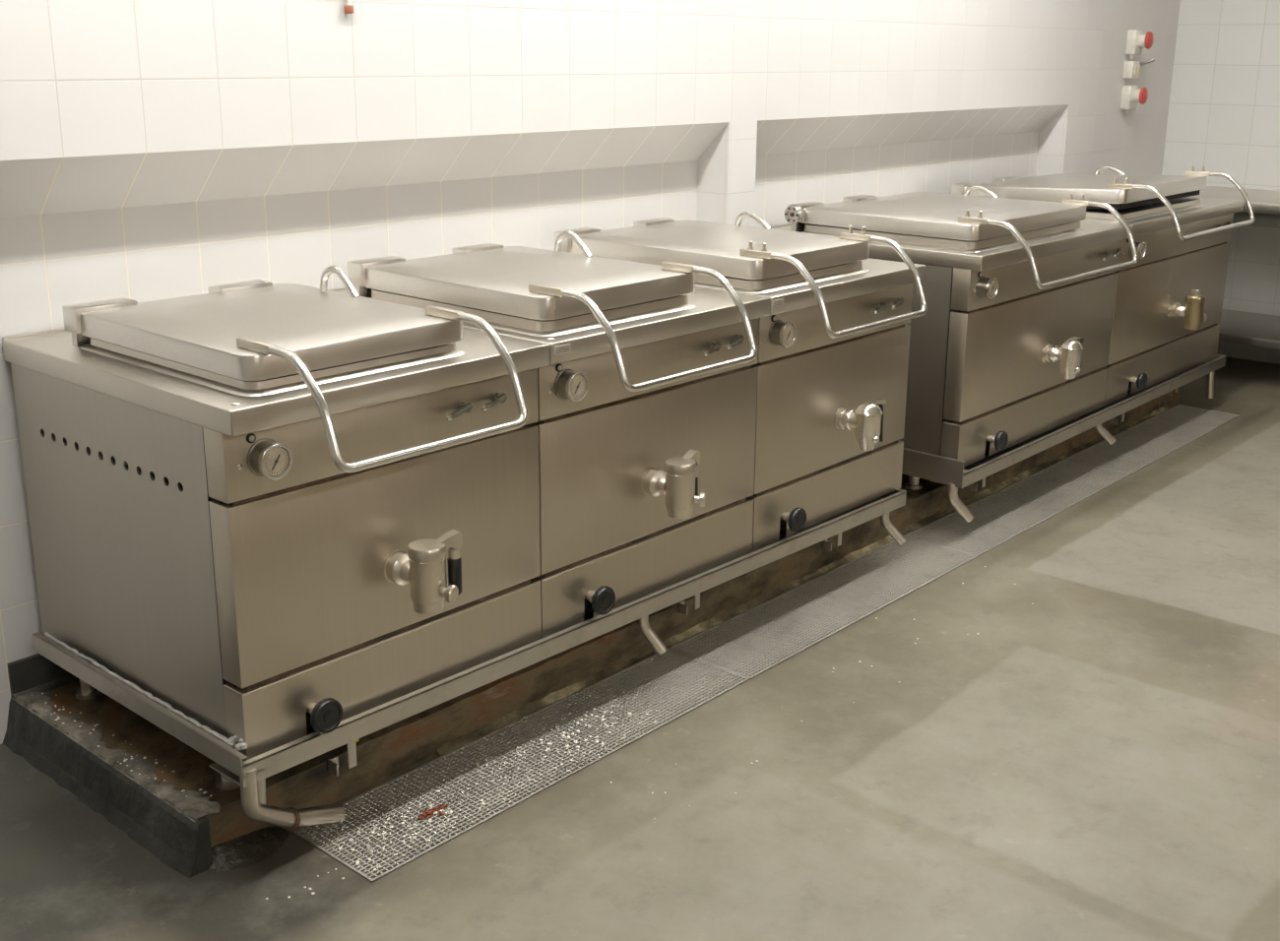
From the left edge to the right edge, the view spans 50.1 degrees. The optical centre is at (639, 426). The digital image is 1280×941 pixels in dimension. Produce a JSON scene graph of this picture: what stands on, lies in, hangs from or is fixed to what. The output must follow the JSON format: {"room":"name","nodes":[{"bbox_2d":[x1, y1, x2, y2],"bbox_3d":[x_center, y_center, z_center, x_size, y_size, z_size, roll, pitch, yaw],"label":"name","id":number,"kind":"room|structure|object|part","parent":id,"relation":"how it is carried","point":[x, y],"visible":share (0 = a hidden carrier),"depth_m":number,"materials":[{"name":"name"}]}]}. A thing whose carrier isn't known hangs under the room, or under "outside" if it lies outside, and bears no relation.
{"room":"commercial kitchen","nodes":[
{"label":"commercial kitchen","id":0,"kind":"room"},
{"bbox_2d":[0,0,1180,744],"bbox_3d":[-0.406,-0.987,3.918,0.136,3.000,9.710,14,20,40],"label":"wall","id":1,"kind":"structure","parent":0,"point":[151,150],"depth_m":3.82,"materials":[{"name":"tile"}]},
{"bbox_2d":[6,653,101,700],"bbox_3d":[-0.638,0.358,4.110,0.029,0.088,2.500,14,20,40],"label":"baseboard","id":2,"kind":"structure","parent":1,"relation":"attached to","point":[35,672],"depth_m":3.25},
{"bbox_2d":[2,699,212,878],"bbox_3d":[-1.181,0.764,2.976,0.816,0.110,0.059,14,20,40],"label":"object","id":3,"kind":"structure","parent":1,"relation":"attached to","point":[183,845],"depth_m":2.91,"materials":[{"name":"grey concrete"}]},
{"bbox_2d":[10,692,221,823],"bbox_3d":[-1.155,0.700,2.996,0.806,0.010,0.078,14,20,40],"label":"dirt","id":4,"kind":"structure","parent":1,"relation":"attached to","point":[196,806],"depth_m":2.94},
{"bbox_2d":[344,0,353,13],"bbox_3d":[-0.723,-1.116,3.385,0.024,0.186,0.024,14,20,40],"label":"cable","id":5,"kind":"object","parent":1,"relation":"attached to","point":[349,8],"visible":1,"depth_m":3.40,"materials":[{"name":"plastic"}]},
{"bbox_2d":[1119,85,1148,113],"bbox_3d":[2.505,-1.653,6.940,0.112,0.138,0.090,14,20,40],"label":"switch","id":6,"kind":"object","parent":1,"relation":"attached to","point":[1130,95],"visible":1,"depth_m":6.91,"materials":[{"name":"beige plastic"}]},
{"bbox_2d":[1122,58,1154,78],"bbox_3d":[2.515,-1.805,6.909,0.113,0.100,0.128,14,20,40],"label":"toggle switch","id":7,"kind":"object","parent":1,"relation":"attached to","point":[1131,69],"visible":1,"depth_m":6.89,"materials":[{"name":"beige plastic"}]},
{"bbox_3d":[2.555,-1.836,6.913,0.079,0.042,0.025,4,16,11],"label":"lever","id":8,"kind":"part","parent":7,"relation":"part of","materials":[{"name":"metal"}]},
{"bbox_2d":[1125,29,1153,59],"bbox_3d":[2.507,-1.913,6.869,0.112,0.140,0.090,14,20,40],"label":"switch","id":9,"kind":"object","parent":1,"relation":"attached to","point":[1136,39],"visible":1,"depth_m":6.84,"materials":[{"name":"beige plastic"}]},
{"bbox_2d":[44,386,1180,847],"bbox_3d":[0.541,0.261,4.862,0.797,0.108,5.188,14,20,40],"label":"plinth","id":10,"kind":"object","parent":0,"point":[383,753],"depth_m":3.27,"materials":[{"name":"stone"}]},
{"bbox_2d":[31,488,906,831],"bbox_3d":[-0.264,0.445,3.798,0.895,0.268,2.438,14,20,40],"label":"frame","id":11,"kind":"object","parent":10,"relation":"on","point":[250,775],"visible":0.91,"depth_m":2.99,"materials":[{"name":"metal"}]},
{"bbox_3d":[-1.068,0.575,2.921,0.860,0.043,0.052,14,20,40],"label":"rail","id":12,"kind":"part","parent":11,"relation":"part of","materials":[{"name":"metal"}]},
{"bbox_3d":[-0.757,0.717,2.708,0.040,0.088,0.040,14,20,40],"label":"corner post","id":13,"kind":"part","parent":11,"relation":"part of","materials":[{"name":"metal"}]},
{"bbox_2d":[1,265,549,762],"bbox_3d":[-0.753,0.110,3.076,1.076,0.872,0.808,14,20,40],"label":"kettle","id":14,"kind":"object","parent":11,"relation":"on","point":[275,512],"visible":1,"depth_m":2.81,"materials":[{"name":"metal"}]},
{"bbox_3d":[-1.108,0.242,2.890,0.784,0.650,0.006,14,20,40],"label":"panel","id":15,"kind":"part","parent":14,"relation":"part of","materials":[{"name":"metal"}]},
{"bbox_3d":[-0.795,-0.218,2.957,0.665,0.051,0.550,14,20,40],"label":"lid","id":16,"kind":"part","parent":14,"relation":"part of","materials":[{"name":"metal"}]},
{"bbox_2d":[1,326,549,437],"bbox_3d":[-0.811,-0.167,3.055,0.915,0.055,0.808,14,20,40],"label":"countertop","id":17,"kind":"structure","parent":14,"relation":"on","point":[51,352],"depth_m":2.75,"materials":[{"name":"metal"}]},
{"bbox_3d":[-0.633,0.580,2.754,0.030,0.071,0.071,14,20,40],"label":"knob","id":18,"kind":"part","parent":14,"relation":"part of","materials":[{"name":"black plastic"}]},
{"bbox_3d":[-0.522,-0.006,2.834,0.066,0.139,0.804,14,20,40],"label":"control panel","id":19,"kind":"part","parent":14,"relation":"part of","materials":[{"name":"metal"}]},
{"bbox_3d":[-0.524,0.246,2.904,0.066,0.367,0.804,14,20,40],"label":"door","id":20,"kind":"part","parent":14,"relation":"part of","materials":[{"name":"metal"}]},
{"bbox_3d":[-0.525,0.510,2.976,0.067,0.157,0.804,14,20,40],"label":"panel","id":21,"kind":"part","parent":14,"relation":"part of","materials":[{"name":"metal"}]},
{"bbox_3d":[-0.458,-0.075,2.687,0.206,0.214,0.482,14,20,40],"label":"lid handle","id":22,"kind":"part","parent":14,"relation":"part of","materials":[{"name":"silver metal"}]},
{"bbox_2d":[383,529,462,614],"bbox_3d":[-0.438,0.297,2.844,0.161,0.160,0.116,14,20,40],"label":"tap","id":23,"kind":"object","parent":14,"relation":"on","point":[414,561],"depth_m":2.83,"materials":[{"name":"silver metal"}]},
{"bbox_3d":[-0.386,-0.036,2.912,0.026,0.028,0.073,11,19,34],"label":"valve lever","id":24,"kind":"part","parent":14,"relation":"part of","materials":[{"name":"metal"}]},
{"bbox_3d":[-0.320,-0.057,2.983,0.026,0.028,0.073,11,19,34],"label":"valve lever","id":25,"kind":"part","parent":14,"relation":"part of","materials":[{"name":"metal"}]},
{"bbox_2d":[327,230,770,639],"bbox_3d":[-0.208,-0.054,3.666,1.076,0.884,0.826,14,20,40],"label":"kettle","id":26,"kind":"object","parent":11,"relation":"on","point":[647,390],"visible":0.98,"depth_m":3.40,"materials":[{"name":"metal"}]},
{"bbox_3d":[-0.287,-0.379,3.522,0.685,0.055,0.558,14,20,40],"label":"lid","id":27,"kind":"part","parent":26,"relation":"part of","materials":[{"name":"metal"}]},
{"bbox_2d":[327,286,770,365],"bbox_3d":[-0.267,-0.325,3.647,0.915,0.055,0.825,14,20,40],"label":"countertop","id":28,"kind":"structure","parent":26,"relation":"on","point":[714,308],"depth_m":3.35,"materials":[{"name":"metal"}]},
{"bbox_3d":[-0.174,-0.173,3.082,0.002,0.021,0.052,14,20,40],"label":"name plate","id":29,"kind":"part","parent":26,"relation":"part of","materials":[{"name":"silver metal"}]},
{"bbox_3d":[-0.093,0.423,3.341,0.030,0.071,0.071,14,20,40],"label":"knob","id":30,"kind":"part","parent":26,"relation":"part of","materials":[{"name":"black plastic"}]},
{"bbox_3d":[0.018,0.352,3.566,0.067,0.157,0.825,14,20,40],"label":"panel","id":31,"kind":"part","parent":26,"relation":"part of","materials":[{"name":"metal"}]},
{"bbox_3d":[0.020,0.088,3.494,0.066,0.367,0.825,14,20,40],"label":"door","id":32,"kind":"part","parent":26,"relation":"part of","materials":[{"name":"metal"}]},
{"bbox_3d":[0.021,-0.164,3.425,0.066,0.139,0.825,14,20,40],"label":"control panel","id":33,"kind":"part","parent":26,"relation":"part of","materials":[{"name":"metal"}]},
{"bbox_3d":[0.058,-0.237,3.245,0.206,0.214,0.490,14,20,40],"label":"lid handle","id":34,"kind":"part","parent":26,"relation":"part of","materials":[{"name":"silver metal"}]},
{"bbox_2d":[640,449,704,518],"bbox_3d":[0.096,0.142,3.429,0.155,0.156,0.114,14,20,40],"label":"tap","id":35,"kind":"object","parent":26,"relation":"on","point":[669,482],"depth_m":3.41,"materials":[{"name":"silver metal"}]},
{"bbox_3d":[0.182,-0.203,3.529,0.026,0.028,0.073,11,19,34],"label":"valve lever","id":36,"kind":"part","parent":26,"relation":"part of","materials":[{"name":"metal"}]},
{"bbox_3d":[0.246,-0.225,3.597,0.026,0.028,0.073,11,19,34],"label":"valve lever","id":37,"kind":"part","parent":26,"relation":"part of","materials":[{"name":"metal"}]},
{"bbox_3d":[0.000,0.443,3.555,0.120,0.073,2.435,14,20,40],"label":"rail","id":38,"kind":"part","parent":11,"relation":"part of","materials":[{"name":"metal"}]},
{"bbox_2d":[554,211,927,551],"bbox_3d":[0.333,-0.204,4.256,1.076,0.870,0.800,14,20,40],"label":"kettle","id":39,"kind":"object","parent":11,"relation":"on","point":[832,364],"visible":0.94,"depth_m":3.99,"materials":[{"name":"metal"}]},
{"bbox_3d":[0.233,-0.540,4.120,0.730,0.057,0.578,14,20,40],"label":"lid","id":40,"kind":"part","parent":39,"relation":"part of","materials":[{"name":"metal"}]},
{"bbox_3d":[0.370,-0.331,3.675,0.002,0.021,0.052,14,20,40],"label":"name plate","id":41,"kind":"part","parent":39,"relation":"part of","materials":[{"name":"silver metal"}]},
{"bbox_3d":[0.446,0.267,3.928,0.030,0.071,0.071,14,20,40],"label":"knob","id":42,"kind":"part","parent":39,"relation":"part of","materials":[{"name":"black plastic"}]},
{"bbox_2d":[694,257,925,315],"bbox_3d":[0.275,-0.482,4.236,0.915,0.055,0.799,14,20,40],"label":"countertop","id":43,"kind":"structure","parent":39,"relation":"on","point":[882,275],"depth_m":3.95,"materials":[{"name":"metal"}]},
{"bbox_3d":[0.558,0.195,4.154,0.067,0.157,0.796,14,20,40],"label":"panel","id":44,"kind":"part","parent":39,"relation":"part of","materials":[{"name":"metal"}]},
{"bbox_3d":[0.560,-0.068,4.082,0.066,0.367,0.796,14,20,40],"label":"door","id":45,"kind":"part","parent":39,"relation":"part of","materials":[{"name":"metal"}]},
{"bbox_3d":[0.562,-0.321,4.013,0.066,0.139,0.796,14,20,40],"label":"control panel","id":46,"kind":"part","parent":39,"relation":"part of","materials":[{"name":"metal"}]},
{"bbox_3d":[0.594,-0.395,3.828,0.206,0.214,0.510,14,20,40],"label":"lid handle","id":47,"kind":"part","parent":39,"relation":"part of","materials":[{"name":"silver metal"}]},
{"bbox_2d":[833,398,885,450],"bbox_3d":[0.662,-0.009,4.063,0.136,0.146,0.114,14,20,40],"label":"tap","id":48,"kind":"object","parent":39,"relation":"on","point":[855,422],"depth_m":4.04,"materials":[{"name":"silver metal"}]},
{"bbox_3d":[0.714,-0.357,4.107,0.026,0.028,0.073,11,19,34],"label":"valve lever","id":49,"kind":"part","parent":39,"relation":"part of","materials":[{"name":"metal"}]},
{"bbox_3d":[0.780,-0.379,4.179,0.026,0.028,0.073,11,19,34],"label":"valve lever","id":50,"kind":"part","parent":39,"relation":"part of","materials":[{"name":"metal"}]},
{"bbox_3d":[0.516,0.154,4.656,0.860,0.043,0.052,14,20,40],"label":"rail","id":51,"kind":"part","parent":11,"relation":"part of","materials":[{"name":"metal"}]},
{"bbox_2d":[901,354,1226,522],"bbox_3d":[1.590,-0.084,5.739,0.865,0.223,2.479,14,20,40],"label":"frame","id":52,"kind":"object","parent":10,"relation":"on","point":[952,473],"visible":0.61,"depth_m":4.96,"materials":[{"name":"metal"}]},
{"bbox_3d":[0.794,0.085,4.844,0.800,0.088,0.052,14,20,40],"label":"rail","id":53,"kind":"part","parent":52,"relation":"part of","materials":[{"name":"metal"}]},
{"bbox_2d":[770,185,1137,466],"bbox_3d":[1.211,-0.444,5.168,1.095,0.863,1.193,14,20,40],"label":"kettle","id":54,"kind":"object","parent":52,"relation":"on","point":[1010,347],"visible":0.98,"depth_m":4.76,"materials":[{"name":"metal"}]},
{"bbox_3d":[0.729,-0.277,4.837,0.784,0.650,0.004,14,20,40],"label":"panel","id":55,"kind":"part","parent":54,"relation":"part of","materials":[{"name":"metal"}]},
{"bbox_3d":[1.116,-0.778,5.010,0.714,0.054,0.866,14,20,40],"label":"lid","id":56,"kind":"part","parent":54,"relation":"part of","materials":[{"name":"metal"}]},
{"bbox_2d":[770,220,1132,271],"bbox_3d":[1.151,-0.726,5.148,0.930,0.055,1.192,14,20,40],"label":"countertop","id":57,"kind":"structure","parent":54,"relation":"on","point":[1096,232],"depth_m":4.65,"materials":[{"name":"metal"}]},
{"bbox_3d":[1.244,0.049,4.744,0.030,0.071,0.071,14,20,40],"label":"knob","id":58,"kind":"part","parent":54,"relation":"part of","materials":[{"name":"black plastic"}]},
{"bbox_3d":[1.442,-0.047,5.063,0.067,0.157,1.189,14,20,40],"label":"panel","id":59,"kind":"part","parent":54,"relation":"part of","materials":[{"name":"metal"}]},
{"bbox_3d":[1.444,-0.311,4.991,0.066,0.367,1.189,14,20,40],"label":"door","id":60,"kind":"part","parent":54,"relation":"part of","materials":[{"name":"metal"}]},
{"bbox_3d":[1.446,-0.563,4.922,0.066,0.139,1.189,14,20,40],"label":"control panel","id":61,"kind":"part","parent":54,"relation":"part of","materials":[{"name":"metal"}]},
{"bbox_3d":[1.471,-0.632,4.724,0.206,0.214,0.798,14,20,40],"label":"lid handle","id":62,"kind":"part","parent":54,"relation":"part of","materials":[{"name":"silver metal"}]},
{"bbox_2d":[1041,336,1084,379],"bbox_3d":[1.543,-0.251,4.969,0.136,0.146,0.114,14,20,40],"label":"tap","id":63,"kind":"object","parent":54,"relation":"on","point":[1068,355],"depth_m":4.94,"materials":[{"name":"silver metal"}]},
{"bbox_3d":[1.761,-0.647,5.193,0.026,0.028,0.073,11,19,34],"label":"valve lever","id":64,"kind":"part","parent":54,"relation":"part of","materials":[{"name":"metal"}]},
{"bbox_3d":[1.827,-0.668,5.265,0.026,0.028,0.073,11,19,34],"label":"valve lever","id":65,"kind":"part","parent":54,"relation":"part of","materials":[{"name":"metal"}]},
{"bbox_2d":[951,165,1254,405],"bbox_3d":[2.068,-0.686,6.008,0.985,0.898,1.248,14,20,40],"label":"kettle","id":66,"kind":"object","parent":52,"relation":"on","point":[1169,303],"visible":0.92,"depth_m":5.74,"materials":[{"name":"metal"}]},
{"bbox_3d":[1.908,-1.024,5.871,0.714,0.057,0.900,10,18,41],"label":"lid","id":67,"kind":"part","parent":66,"relation":"part of","materials":[{"name":"metal"}]},
{"bbox_3d":[2.053,-0.186,5.623,0.030,0.071,0.071,14,20,40],"label":"knob","id":68,"kind":"part","parent":66,"relation":"part of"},
{"bbox_3d":[2.252,-0.283,5.944,0.067,0.157,1.244,14,20,40],"label":"panel","id":69,"kind":"part","parent":66,"relation":"part of","materials":[{"name":"metal"}]},
{"bbox_2d":[1084,196,1244,236],"bbox_3d":[2.006,-0.951,5.994,0.815,0.055,1.248,14,20,40],"label":"countertop","id":70,"kind":"structure","parent":66,"relation":"on","point":[1214,207],"depth_m":5.73,"materials":[{"name":"metal"}]},
{"bbox_3d":[2.254,-0.546,5.872,0.066,0.367,1.244,14,20,40],"label":"door","id":71,"kind":"part","parent":66,"relation":"part of","materials":[{"name":"metal"}]},
{"bbox_3d":[2.256,-0.798,5.803,0.066,0.139,1.244,14,20,40],"label":"control panel","id":72,"kind":"part","parent":66,"relation":"part of","materials":[{"name":"metal"}]},
{"bbox_2d":[1167,288,1207,329],"bbox_3d":[2.327,-0.502,5.815,0.136,0.170,0.106,14,20,40],"label":"tap","id":73,"kind":"object","parent":66,"relation":"on","point":[1192,313],"depth_m":5.79,"materials":[{"name":"gold metal"}]},
{"bbox_3d":[2.265,-0.902,5.576,0.206,0.214,0.832,10,18,41],"label":"lid handle","id":74,"kind":"part","parent":66,"relation":"part of","materials":[{"name":"silver metal"}]},
{"bbox_3d":[2.402,-0.374,6.595,0.800,0.043,0.052,14,20,40],"label":"rail","id":75,"kind":"part","parent":52,"relation":"part of","materials":[{"name":"metal"}]},
{"bbox_2d":[0,356,1279,940],"bbox_3d":[1.820,1.002,2.402,6.123,0.001,9.710,14,20,40],"label":"floor","id":76,"kind":"structure","parent":0,"point":[1100,761],"depth_m":3.01,"materials":[{"name":"grey concrete"}]},
{"bbox_2d":[207,826,289,871],"bbox_3d":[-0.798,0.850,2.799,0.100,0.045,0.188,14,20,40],"label":"stain","id":77,"kind":"structure","parent":76,"relation":"on","point":[250,849],"depth_m":2.79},
{"bbox_2d":[31,566,1033,899],"bbox_3d":[0.031,0.653,3.405,2.797,0.117,0.921,-7,17,-24],"label":"crumbs","id":78,"kind":"object","parent":76,"relation":"on","point":[124,760],"visible":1,"depth_m":2.98,"materials":[{"name":"white food"}]},
{"bbox_2d":[436,404,1168,757],"bbox_3d":[0.993,0.334,4.777,0.025,0.017,4.400,14,20,40],"label":"trim","id":79,"kind":"structure","parent":76,"relation":"on","point":[455,743],"depth_m":4.00,"materials":[{"name":"grey metal"}]},
{"bbox_2d":[1190,186,1279,349],"bbox_3d":[4.006,-0.498,6.218,3.675,0.908,0.706,14,20,40],"label":"work table","id":80,"kind":"object","parent":76,"relation":"on","point":[1238,327],"visible":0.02,"depth_m":6.81,"materials":[{"name":"metal"}]},
{"bbox_2d":[1217,309,1279,349],"bbox_3d":[4.003,-0.292,6.280,3.645,0.040,0.692,14,20,40],"label":"shelf","id":81,"kind":"object","parent":80,"relation":"attached to","point":[1238,327],"depth_m":6.90,"materials":[{"name":"metal"}]},
{"bbox_3d":[1.001,0.443,4.585,0.284,0.090,4.928,14,20,40],"label":"trim","id":82,"kind":"structure","parent":76,"relation":"in","visible":0},
{"bbox_2d":[291,647,749,883],"bbox_3d":[-0.226,0.770,3.242,0.280,0.032,1.228,14,20,40],"label":"drain grate","id":83,"kind":"object","parent":82,"relation":"in","point":[370,808],"visible":0.9,"depth_m":3.16,"materials":[{"name":"metal"}]},
{"bbox_2d":[417,804,447,820],"bbox_3d":[-0.445,0.830,2.947,0.076,0.007,0.038,-9,18,-30],"label":"scrap","id":84,"kind":"object","parent":83,"relation":"on","point":[426,812],"visible":1,"depth_m":2.95,"materials":[{"name":"red food"}]},
{"bbox_2d":[321,512,1023,871],"bbox_3d":[0.319,0.595,3.830,0.278,0.005,2.842,14,20,40],"label":"crumbs","id":85,"kind":"object","parent":83,"relation":"on","point":[603,719],"visible":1,"depth_m":3.15,"materials":[{"name":"white food"}]},
{"bbox_2d":[668,536,977,679],"bbox_3d":[0.592,0.532,4.132,0.280,0.032,1.228,14,20,40],"label":"drain grate","id":86,"kind":"object","parent":82,"relation":"in","point":[789,626],"visible":0.94,"depth_m":4.05,"materials":[{"name":"metal"}]},
{"bbox_2d":[903,459,1130,556],"bbox_3d":[1.411,0.294,5.022,0.280,0.032,1.228,14,20,40],"label":"drain grate","id":87,"kind":"object","parent":82,"relation":"in","point":[1036,498],"visible":0.91,"depth_m":4.97,"materials":[{"name":"metal"}]},
{"bbox_2d":[1064,404,1240,474],"bbox_3d":[2.229,0.057,5.912,0.280,0.032,1.228,14,20,40],"label":"drain grate","id":88,"kind":"object","parent":82,"relation":"in","point":[1134,448],"visible":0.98,"depth_m":5.87,"materials":[{"name":"metal"}]},
{"bbox_2d":[1161,0,1279,364],"bbox_3d":[3.649,-1.722,6.714,2.087,3.000,0.001,14,20,40],"label":"wall","id":89,"kind":"structure","parent":0,"point":[1224,114],"depth_m":7.25,"materials":[{"name":"tile"}]}
]}

